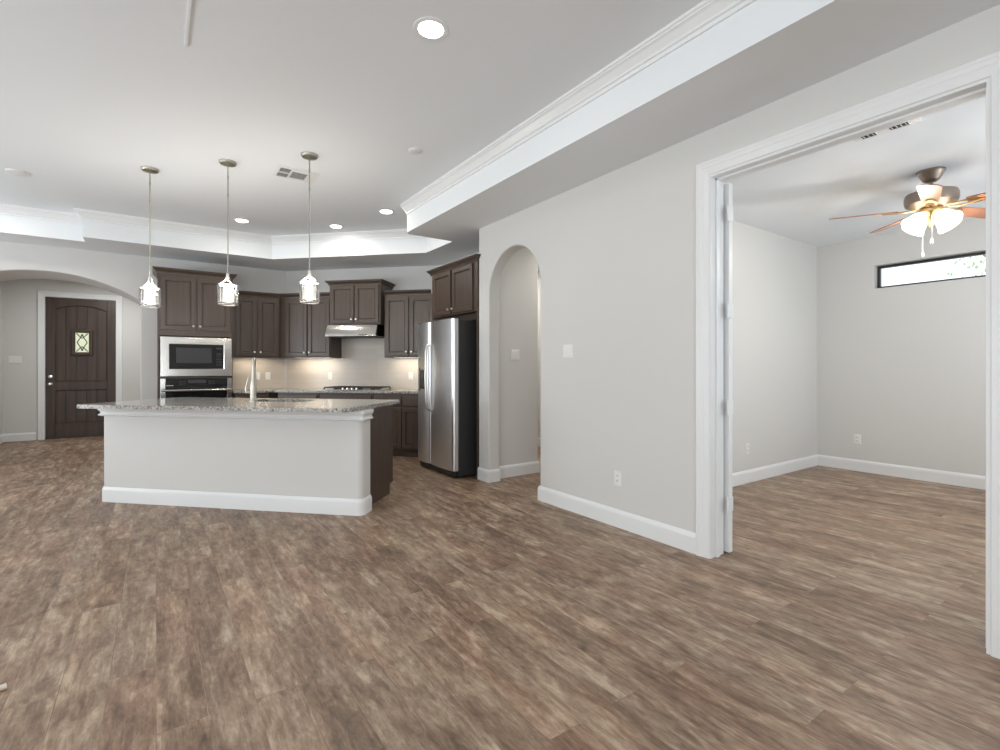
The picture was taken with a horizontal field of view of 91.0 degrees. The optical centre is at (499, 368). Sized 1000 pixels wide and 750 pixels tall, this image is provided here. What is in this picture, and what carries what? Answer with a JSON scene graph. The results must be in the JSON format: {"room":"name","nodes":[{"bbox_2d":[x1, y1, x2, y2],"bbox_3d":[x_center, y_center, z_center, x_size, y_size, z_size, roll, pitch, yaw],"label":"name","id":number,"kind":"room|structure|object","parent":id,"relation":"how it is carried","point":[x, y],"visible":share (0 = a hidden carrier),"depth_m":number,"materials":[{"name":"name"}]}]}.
{"room":"open-plan living room","nodes":[
{"label":"open-plan living room","id":0,"kind":"room"},
{"bbox_2d":[0,281,2,434],"bbox_3d":[-7.585,-0.182,7.110,0.130,2.793,2.350,0,0,-35],"label":"wall","id":1,"kind":"structure","parent":0,"point":[1,282],"depth_m":8.02,"materials":[{"name":"white paint"}]},
{"bbox_2d":[0,432,35,443],"bbox_3d":[-7.368,1.147,7.262,0.400,0.134,2.350,0,0,-35],"label":"baseboard","id":2,"kind":"structure","parent":1,"relation":"attached to","point":[11,437],"depth_m":8.20,"materials":[{"name":"white paint"}]},
{"bbox_2d":[3,279,139,439],"bbox_3d":[-7.042,-0.182,9.011,3.200,2.793,0.140,0,0,-35],"label":"wall","id":3,"kind":"structure","parent":0,"point":[20,297],"depth_m":8.29,"materials":[{"name":"white paint"}]},
{"bbox_2d":[8,356,21,362],"bbox_3d":[-8.088,-0.146,8.186,0.162,0.115,0.012,0,0,-35],"label":"light switch","id":4,"kind":"object","parent":3,"relation":"attached to","point":[11,359],"visible":1,"depth_m":8.19,"materials":[{"name":"white plastic"}]},
{"bbox_2d":[38,290,121,439],"bbox_3d":[-7.388,-0.056,8.668,1.140,2.540,0.023,0,0,-35],"label":"trim","id":5,"kind":"structure","parent":3,"relation":"attached to","point":[41,294],"depth_m":8.39,"materials":[{"name":"white paint"}]},
{"bbox_2d":[45,297,115,438],"bbox_3d":[-7.412,-0.009,8.703,0.960,2.445,0.140,0,0,-35],"label":"door","id":6,"kind":"structure","parent":3,"relation":"in","point":[80,333],"depth_m":8.69,"materials":[{"name":"brown wood"}]},
{"bbox_2d":[0,241,285,399],"bbox_3d":[-6.130,-0.182,6.243,6.320,2.793,0.740,0,0,-35],"label":"wall","id":7,"kind":"structure","parent":0,"point":[123,275],"depth_m":6.62,"materials":[{"name":"white paint"}]},
{"bbox_2d":[233,290,279,357],"bbox_3d":[-3.639,-0.637,7.298,0.660,0.958,0.374,0,0,-35],"label":"upper cabinet","id":8,"kind":"object","parent":7,"relation":"attached to","point":[256,316],"visible":0.84,"depth_m":7.17,"materials":[{"name":"brown wood"}]},
{"bbox_2d":[233,358,284,388],"bbox_3d":[-3.699,0.075,7.488,0.770,0.465,0.008,0,0,-35],"label":"backsplash","id":9,"kind":"structure","parent":7,"relation":"attached to","point":[242,367],"depth_m":7.52,"materials":[{"name":"tile"}]},
{"bbox_2d":[265,372,269,379],"bbox_3d":[-3.575,0.114,7.564,0.070,0.115,0.010,0,0,-35],"label":"wall outlet","id":10,"kind":"object","parent":9,"relation":"attached to","point":[267,374],"visible":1,"depth_m":7.56,"materials":[{"name":"white plastic"}]},
{"bbox_2d":[0,0,702,235],"bbox_3d":[-1.880,-1.864,1.247,7.750,0.060,12.600,0,0,-35],"label":"ceiling","id":11,"kind":"structure","parent":0,"point":[93,93],"depth_m":3.24,"materials":[{"name":"white paint"}]},
{"bbox_2d":[5,168,29,176],"bbox_3d":[-4.505,-1.827,4.585,0.170,0.014,0.170,0,0,-35],"label":"ceiling speaker","id":12,"kind":"object","parent":11,"relation":"attached to","point":[16,172],"visible":1,"depth_m":4.56,"materials":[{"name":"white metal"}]},
{"bbox_2d":[139,166,160,307],"bbox_3d":[-3.218,-1.199,4.514,0.166,1.270,0.166,0,0,-35],"label":"pendant lamp","id":13,"kind":"object","parent":11,"relation":"hanging from","point":[149,297],"visible":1,"depth_m":4.49,"materials":[{"name":"white glass"}]},
{"bbox_2d":[184,0,191,45],"bbox_3d":[-1.407,-1.830,2.250,0.016,0.008,1.300,0,0,-35],"label":"ceiling raceway","id":14,"kind":"structure","parent":11,"relation":"attached to","point":[189,1],"depth_m":2.59,"materials":[{"name":"white paint"}]},
{"bbox_2d":[217,159,238,305],"bbox_3d":[-2.416,-1.199,4.361,0.166,1.270,0.166,0,0,35],"label":"pendant lamp","id":15,"kind":"object","parent":11,"relation":"hanging from","point":[227,294],"visible":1,"depth_m":4.33,"materials":[{"name":"white glass"}]},
{"bbox_2d":[233,218,250,222],"bbox_3d":[-3.198,-1.827,6.086,0.192,0.013,0.192,0,0,-35],"label":"recessed light","id":16,"kind":"object","parent":11,"relation":"in","point":[240,220],"visible":1,"depth_m":6.07,"materials":[{"name":"white"}]},
{"bbox_2d":[273,164,319,183],"bbox_3d":[-1.922,-1.829,4.636,0.360,0.011,0.300,0,0,-35],"label":"ceiling vent","id":17,"kind":"object","parent":11,"relation":"in","point":[283,171],"visible":1,"depth_m":4.62,"materials":[{"name":"white metal"}]},
{"bbox_2d":[277,172,288,176],"bbox_3d":[-2.048,-1.827,4.624,0.090,0.006,0.105,0,0,-35],"label":"grille","id":18,"kind":"object","parent":17,"relation":"attached to","point":[281,174],"depth_m":4.62,"materials":[{"name":"white metal"}]},
{"bbox_2d":[279,167,290,172],"bbox_3d":[-1.976,-1.827,4.522,0.090,0.006,0.105,0,0,-35],"label":"grille","id":19,"kind":"object","parent":17,"relation":"attached to","point":[281,169],"depth_m":4.51,"materials":[{"name":"white metal"}]},
{"bbox_2d":[290,172,306,179],"bbox_3d":[-1.911,-1.828,4.656,0.130,0.004,0.170,0,0,-35],"label":"grille","id":20,"kind":"object","parent":17,"relation":"attached to","point":[294,175],"depth_m":4.65,"materials":[{"name":"white metal"}]},
{"bbox_2d":[299,151,319,303],"bbox_3d":[-1.636,-1.199,4.218,0.166,1.270,0.166,0,0,15],"label":"pendant lamp","id":21,"kind":"object","parent":11,"relation":"hanging from","point":[309,291],"visible":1,"depth_m":4.17,"materials":[{"name":"white glass"}]},
{"bbox_2d":[328,224,343,228],"bbox_3d":[-2.115,-1.827,6.332,0.192,0.013,0.192,0,0,-35],"label":"recessed light","id":22,"kind":"object","parent":11,"relation":"in","point":[336,226],"visible":1,"depth_m":6.31,"materials":[{"name":"white"}]},
{"bbox_2d":[378,209,393,213],"bbox_3d":[-1.330,-1.827,5.734,0.192,0.013,0.192,0,0,-35],"label":"recessed light","id":23,"kind":"object","parent":11,"relation":"in","point":[383,211],"visible":1,"depth_m":5.71,"materials":[{"name":"white"}]},
{"bbox_2d":[408,148,421,153],"bbox_3d":[-0.715,-1.825,4.131,0.110,0.019,0.110,0,0,-35],"label":"smoke detector","id":24,"kind":"object","parent":11,"relation":"attached to","point":[411,150],"visible":1,"depth_m":4.11,"materials":[{"name":"white plastic"}]},
{"bbox_2d":[413,16,448,40],"bbox_3d":[-0.373,-1.827,2.653,0.192,0.013,0.192,0,0,-35],"label":"recessed light","id":25,"kind":"object","parent":11,"relation":"in","point":[429,28],"visible":1,"depth_m":2.64,"materials":[{"name":"white paint"}]},
{"bbox_2d":[286,265,441,388],"bbox_3d":[-2.080,-0.182,7.551,2.600,2.793,0.121,0,0,10],"label":"wall","id":26,"kind":"structure","parent":0,"point":[412,277],"depth_m":7.47,"materials":[{"name":"white paint"}]},
{"bbox_2d":[279,292,340,357],"bbox_3d":[-2.892,-0.637,7.434,0.862,0.958,0.377,0,0,10],"label":"upper cabinet","id":27,"kind":"object","parent":26,"relation":"attached to","point":[302,327],"visible":0.92,"depth_m":7.29,"materials":[{"name":"brown wood"}]},
{"bbox_2d":[287,338,417,388],"bbox_3d":[-2.107,-0.074,7.489,2.520,0.765,0.008,0,0,10],"label":"backsplash","id":28,"kind":"structure","parent":26,"relation":"attached to","point":[363,362],"depth_m":7.50,"materials":[{"name":"tile"}]},
{"bbox_2d":[328,372,331,379],"bbox_3d":[-2.620,0.114,7.571,0.070,0.115,0.010,0,0,10],"label":"wall outlet","id":29,"kind":"object","parent":28,"relation":"attached to","point":[329,373],"visible":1,"depth_m":7.57,"materials":[{"name":"white plastic"}]},
{"bbox_2d":[409,372,412,379],"bbox_3d":[-1.335,0.114,7.345,0.070,0.115,0.010,0,0,10],"label":"wall outlet","id":30,"kind":"object","parent":28,"relation":"attached to","point":[410,373],"visible":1,"depth_m":7.34,"materials":[{"name":"white plastic"}]},
{"bbox_2d":[325,279,394,324],"bbox_3d":[-2.050,-0.948,7.234,0.884,0.633,0.487,0,0,10],"label":"upper cabinet","id":31,"kind":"object","parent":26,"relation":"attached to","point":[352,302],"visible":0.96,"depth_m":7.03,"materials":[{"name":"brown wood"}]},
{"bbox_2d":[325,324,383,338],"bbox_3d":[-2.094,-0.542,7.230,0.775,0.177,0.491,0,0,10],"label":"range hood","id":32,"kind":"object","parent":31,"relation":"attached to","point":[360,330],"visible":0.86,"depth_m":7.03,"materials":[{"name":"silver metal"}]},
{"bbox_2d":[384,289,438,357],"bbox_3d":[-1.268,-0.637,7.147,0.760,0.958,0.377,0,0,10],"label":"upper cabinet","id":33,"kind":"object","parent":26,"relation":"attached to","point":[404,310],"visible":0.84,"depth_m":7.01,"materials":[{"name":"brown wood"}]},
{"bbox_2d":[0,436,999,749],"bbox_3d":[-1.180,1.254,3.691,11.700,0.080,15.800,0,0,-35],"label":"floor","id":34,"kind":"structure","parent":0,"point":[846,609],"depth_m":2.37,"materials":[{"name":"wood"}]},
{"bbox_2d":[0,683,6,690],"bbox_3d":[-2.010,1.202,1.660,0.026,0.022,0.489,0,0,34],"label":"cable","id":35,"kind":"object","parent":34,"relation":"on","point":[2,686],"visible":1,"depth_m":1.85,"materials":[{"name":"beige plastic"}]},
{"bbox_2d":[152,266,236,398],"bbox_3d":[-4.187,-0.040,6.742,0.954,2.508,0.652,0,0,-35],"label":"oven tower","id":36,"kind":"object","parent":34,"relation":"on","point":[189,307],"visible":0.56,"depth_m":6.49,"materials":[{"name":"brown wood"}]},
{"bbox_2d":[160,336,231,375],"bbox_3d":[-4.136,-0.155,6.684,0.808,0.515,0.446,0,0,-35],"label":"microwave","id":37,"kind":"object","parent":36,"relation":"in","point":[179,356],"visible":1,"depth_m":6.49,"materials":[{"name":"silver metal"}]},
{"bbox_2d":[160,378,231,397],"bbox_3d":[-4.156,0.489,6.713,0.808,0.720,0.634,0,0,-35],"label":"oven","id":38,"kind":"object","parent":36,"relation":"in","point":[170,387],"visible":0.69,"depth_m":6.49,"materials":[{"name":"black metal"}]},
{"bbox_2d":[97,404,392,515],"bbox_3d":[-2.313,0.778,4.675,2.590,0.872,0.880,0,0,10],"label":"kitchen island","id":39,"kind":"object","parent":34,"relation":"on","point":[296,462],"visible":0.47,"depth_m":4.26,"materials":[{"name":"white paint"}]},
{"bbox_2d":[77,397,399,412],"bbox_3d":[-2.319,0.326,4.537,2.507,0.033,1.103,0,0,10],"label":"island countertop","id":40,"kind":"structure","parent":39,"relation":"on","point":[176,403],"depth_m":4.21,"materials":[{"name":"stone"}]},
{"bbox_2d":[245,357,256,401],"bbox_3d":[-2.312,0.100,4.618,0.100,0.418,0.200,0,0,-6],"label":"faucet","id":41,"kind":"object","parent":40,"relation":"on","point":[253,388],"visible":1,"depth_m":4.54,"materials":[{"name":"silver metal"}]},
{"bbox_2d":[233,393,268,397],"bbox_3d":[-3.635,0.778,7.110,0.440,0.872,0.652,0,0,-35],"label":"base cabinet","id":42,"kind":"object","parent":34,"relation":"on","point":[235,395],"visible":0.06,"depth_m":6.84,"materials":[{"name":"brown wood"}]},
{"bbox_2d":[233,388,417,393],"bbox_3d":[-2.194,0.326,7.140,3.663,0.033,0.995,0,0,3],"label":"countertop","id":43,"kind":"structure","parent":42,"relation":"on","point":[286,390],"depth_m":6.90,"materials":[{"name":"stone"}]},
{"bbox_2d":[322,386,391,390],"bbox_3d":[-2.078,0.286,7.163,0.860,0.045,0.476,0,0,10],"label":"cooktop","id":44,"kind":"object","parent":43,"relation":"in","point":[367,388],"visible":0.99,"depth_m":7.00,"materials":[{"name":"silver metal"}]},
{"bbox_2d":[278,392,318,398],"bbox_3d":[-2.825,0.778,7.260,0.635,0.872,0.652,0,0,10],"label":"base cabinet","id":45,"kind":"object","parent":34,"relation":"on","point":[280,394],"visible":0.05,"depth_m":6.97,"materials":[{"name":"brown wood"}]},
{"bbox_2d":[319,393,373,398],"bbox_3d":[-2.106,0.778,7.133,0.805,0.872,0.652,0,0,10],"label":"base cabinet","id":46,"kind":"object","parent":34,"relation":"on","point":[321,395],"visible":0.04,"depth_m":6.85,"materials":[{"name":"brown wood"}]},
{"bbox_2d":[374,393,417,456],"bbox_3d":[-1.311,0.778,6.993,0.790,0.872,0.652,0,0,10],"label":"base cabinet","id":47,"kind":"object","parent":34,"relation":"on","point":[405,413],"visible":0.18,"depth_m":6.70,"materials":[{"name":"brown wood"}]},
{"bbox_2d":[418,317,476,477],"bbox_3d":[-0.480,0.326,5.944,0.818,1.777,0.910,0,0,-35],"label":"refrigerator","id":48,"kind":"object","parent":34,"relation":"on","point":[447,348],"visible":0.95,"depth_m":5.51,"materials":[{"name":"silver metal"}]},
{"bbox_2d":[426,254,480,478],"bbox_3d":[-0.345,-0.016,5.988,0.627,2.460,1.198,0,0,-35],"label":"tall cabinet","id":49,"kind":"object","parent":34,"relation":"on","point":[455,285],"visible":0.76,"depth_m":5.71,"materials":[{"name":"brown wood"}]},
{"bbox_2d":[0,0,999,270],"bbox_3d":[-0.209,-1.687,2.356,11.560,0.315,12.500,0,0,-35],"label":"ceiling","id":50,"kind":"structure","parent":0,"point":[766,52],"depth_m":3.59,"materials":[{"name":"white paint"}]},
{"bbox_2d":[0,0,755,244],"bbox_3d":[-1.370,-1.782,1.189,6.720,0.105,11.920,0,0,-35],"label":"trim","id":51,"kind":"structure","parent":50,"relation":"attached to","point":[707,14],"depth_m":3.81,"materials":[{"name":"white paint"}]},
{"bbox_2d":[853,117,923,141],"bbox_3d":[2.450,-1.524,3.126,0.120,0.011,0.360,0,0,-35],"label":"ceiling vent","id":52,"kind":"object","parent":50,"relation":"in","point":[920,118],"visible":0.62,"depth_m":3.13,"materials":[{"name":"white metal"}]},
{"bbox_2d":[861,133,876,138],"bbox_3d":[2.401,-1.523,3.204,0.070,0.004,0.075,0,0,-35],"label":"grille","id":53,"kind":"object","parent":52,"relation":"attached to","point":[873,134],"depth_m":3.21,"materials":[{"name":"white metal"}]},
{"bbox_2d":[889,122,908,129],"bbox_3d":[2.493,-1.523,3.073,0.070,0.004,0.095,0,0,-35],"label":"grille","id":54,"kind":"object","parent":52,"relation":"attached to","point":[906,123],"depth_m":3.08,"materials":[{"name":"white metal"}]},
{"bbox_2d":[829,166,985,257],"bbox_3d":[3.347,-1.196,3.761,1.276,0.665,1.250,0,0,-35],"label":"ceiling fan","id":55,"kind":"object","parent":50,"relation":"hanging from","point":[930,201],"visible":0.99,"depth_m":3.74,"materials":[{"name":"silver metal"}]},
{"bbox_2d":[499,247,537,465],"bbox_3d":[0.163,-0.182,5.608,0.620,2.793,0.100,0,0,-35],"label":"wall","id":56,"kind":"structure","parent":0,"point":[518,290],"depth_m":5.59,"materials":[{"name":"white paint"}]},
{"bbox_2d":[511,350,518,359],"bbox_3d":[0.174,-0.153,5.547,0.116,0.115,0.012,0,0,-35],"label":"light switch","id":57,"kind":"object","parent":56,"relation":"attached to","point":[514,353],"visible":1,"depth_m":5.54,"materials":[{"name":"white plastic"}]},
{"bbox_2d":[499,461,539,478],"bbox_3d":[0.173,1.147,5.606,0.635,0.134,0.115,0,0,-35],"label":"baseboard","id":58,"kind":"structure","parent":56,"relation":"attached to","point":[519,469],"depth_m":5.57,"materials":[{"name":"white paint"}]},
{"bbox_2d":[538,271,540,437],"bbox_3d":[1.161,-0.182,6.972,0.100,2.793,4.310,0,0,-35],"label":"wall","id":59,"kind":"structure","parent":0,"point":[539,282],"depth_m":7.66,"materials":[{"name":"white paint"}]},
{"bbox_2d":[479,4,999,532],"bbox_3d":[2.304,-0.182,1.888,0.140,2.793,8.650,0,0,-35],"label":"wall","id":60,"kind":"structure","parent":0,"point":[614,252],"depth_m":3.63,"materials":[{"name":"white paint"}]},
{"bbox_2d":[478,467,499,482],"bbox_3d":[-0.121,1.147,5.338,0.155,0.134,0.215,0,0,-35],"label":"baseboard","id":61,"kind":"object","parent":60,"relation":"attached to","point":[489,476],"visible":1,"depth_m":5.27,"materials":[{"name":"white paint"}]},
{"bbox_2d":[563,344,572,357],"bbox_3d":[0.580,-0.148,4.218,0.012,0.115,0.116,0,0,-35],"label":"light switch","id":62,"kind":"object","parent":60,"relation":"attached to","point":[567,349],"visible":1,"depth_m":4.21,"materials":[{"name":"white plastic"}]},
{"bbox_2d":[614,470,621,486],"bbox_3d":[0.901,0.844,3.761,0.010,0.115,0.070,0,0,-35],"label":"wall outlet","id":63,"kind":"object","parent":60,"relation":"attached to","point":[617,474],"visible":1,"depth_m":3.75,"materials":[{"name":"white plastic"}]},
{"bbox_2d":[724,183,732,552],"bbox_3d":[1.325,-0.005,3.457,0.068,2.415,0.630,0,0,-35],"label":"door","id":64,"kind":"structure","parent":60,"relation":"in","point":[728,210],"depth_m":3.21,"materials":[{"name":"white paint"}]},
{"bbox_2d":[538,454,985,553],"bbox_3d":[3.307,1.147,3.729,3.925,0.134,4.715,0,0,-35],"label":"baseboard","id":65,"kind":"structure","parent":60,"relation":"attached to","point":[923,474],"depth_m":4.96,"materials":[{"name":"white paint"}]},
{"bbox_2d":[696,51,999,658],"bbox_3d":[1.763,-0.056,2.644,0.168,2.539,1.468,0,0,-35],"label":"trim","id":66,"kind":"structure","parent":60,"relation":"attached to","point":[978,78],"depth_m":2.61,"materials":[{"name":"white paint"}]},
{"bbox_2d":[732,220,816,472],"bbox_3d":[2.473,-0.182,5.186,3.920,2.793,0.120,0,0,-35],"label":"wall","id":67,"kind":"structure","parent":0,"point":[774,276],"depth_m":5.52,"materials":[{"name":"white paint"}]},
{"bbox_2d":[745,443,748,454],"bbox_3d":[2.629,0.854,5.217,0.070,0.115,0.010,0,0,-35],"label":"wall outlet","id":68,"kind":"object","parent":67,"relation":"attached to","point":[746,444],"visible":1,"depth_m":5.21,"materials":[{"name":"white plastic"}]},
{"bbox_2d":[817,218,985,475],"bbox_3d":[5.218,-0.182,4.551,0.150,2.793,4.070,0,0,-35],"label":"wall","id":69,"kind":"structure","parent":0,"point":[902,369],"depth_m":5.48,"materials":[{"name":"white paint"}]},
{"bbox_2d":[854,434,860,443],"bbox_3d":[4.234,0.839,5.818,0.010,0.115,0.070,0,0,-35],"label":"wall outlet","id":70,"kind":"object","parent":69,"relation":"attached to","point":[857,438],"visible":1,"depth_m":5.82,"materials":[{"name":"white plastic"}]},
{"bbox_2d":[877,251,985,287],"bbox_3d":[4.917,-1.057,5.042,0.050,0.268,1.720,0,0,-35],"label":"window","id":71,"kind":"structure","parent":69,"relation":"in","point":[879,268],"depth_m":5.39,"materials":[{"name":"brown metal"}]},
{"label":"outside","id":72,"kind":"structure","parent":0,"visible":0},
{"bbox_2d":[943,255,985,278],"bbox_3d":[9.806,-0.845,9.024,2.494,4.127,2.466,0,0,-35],"label":"tree","id":73,"kind":"object","parent":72,"point":[981,261],"visible":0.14,"depth_m":9.49,"materials":[{"name":"green plant"}]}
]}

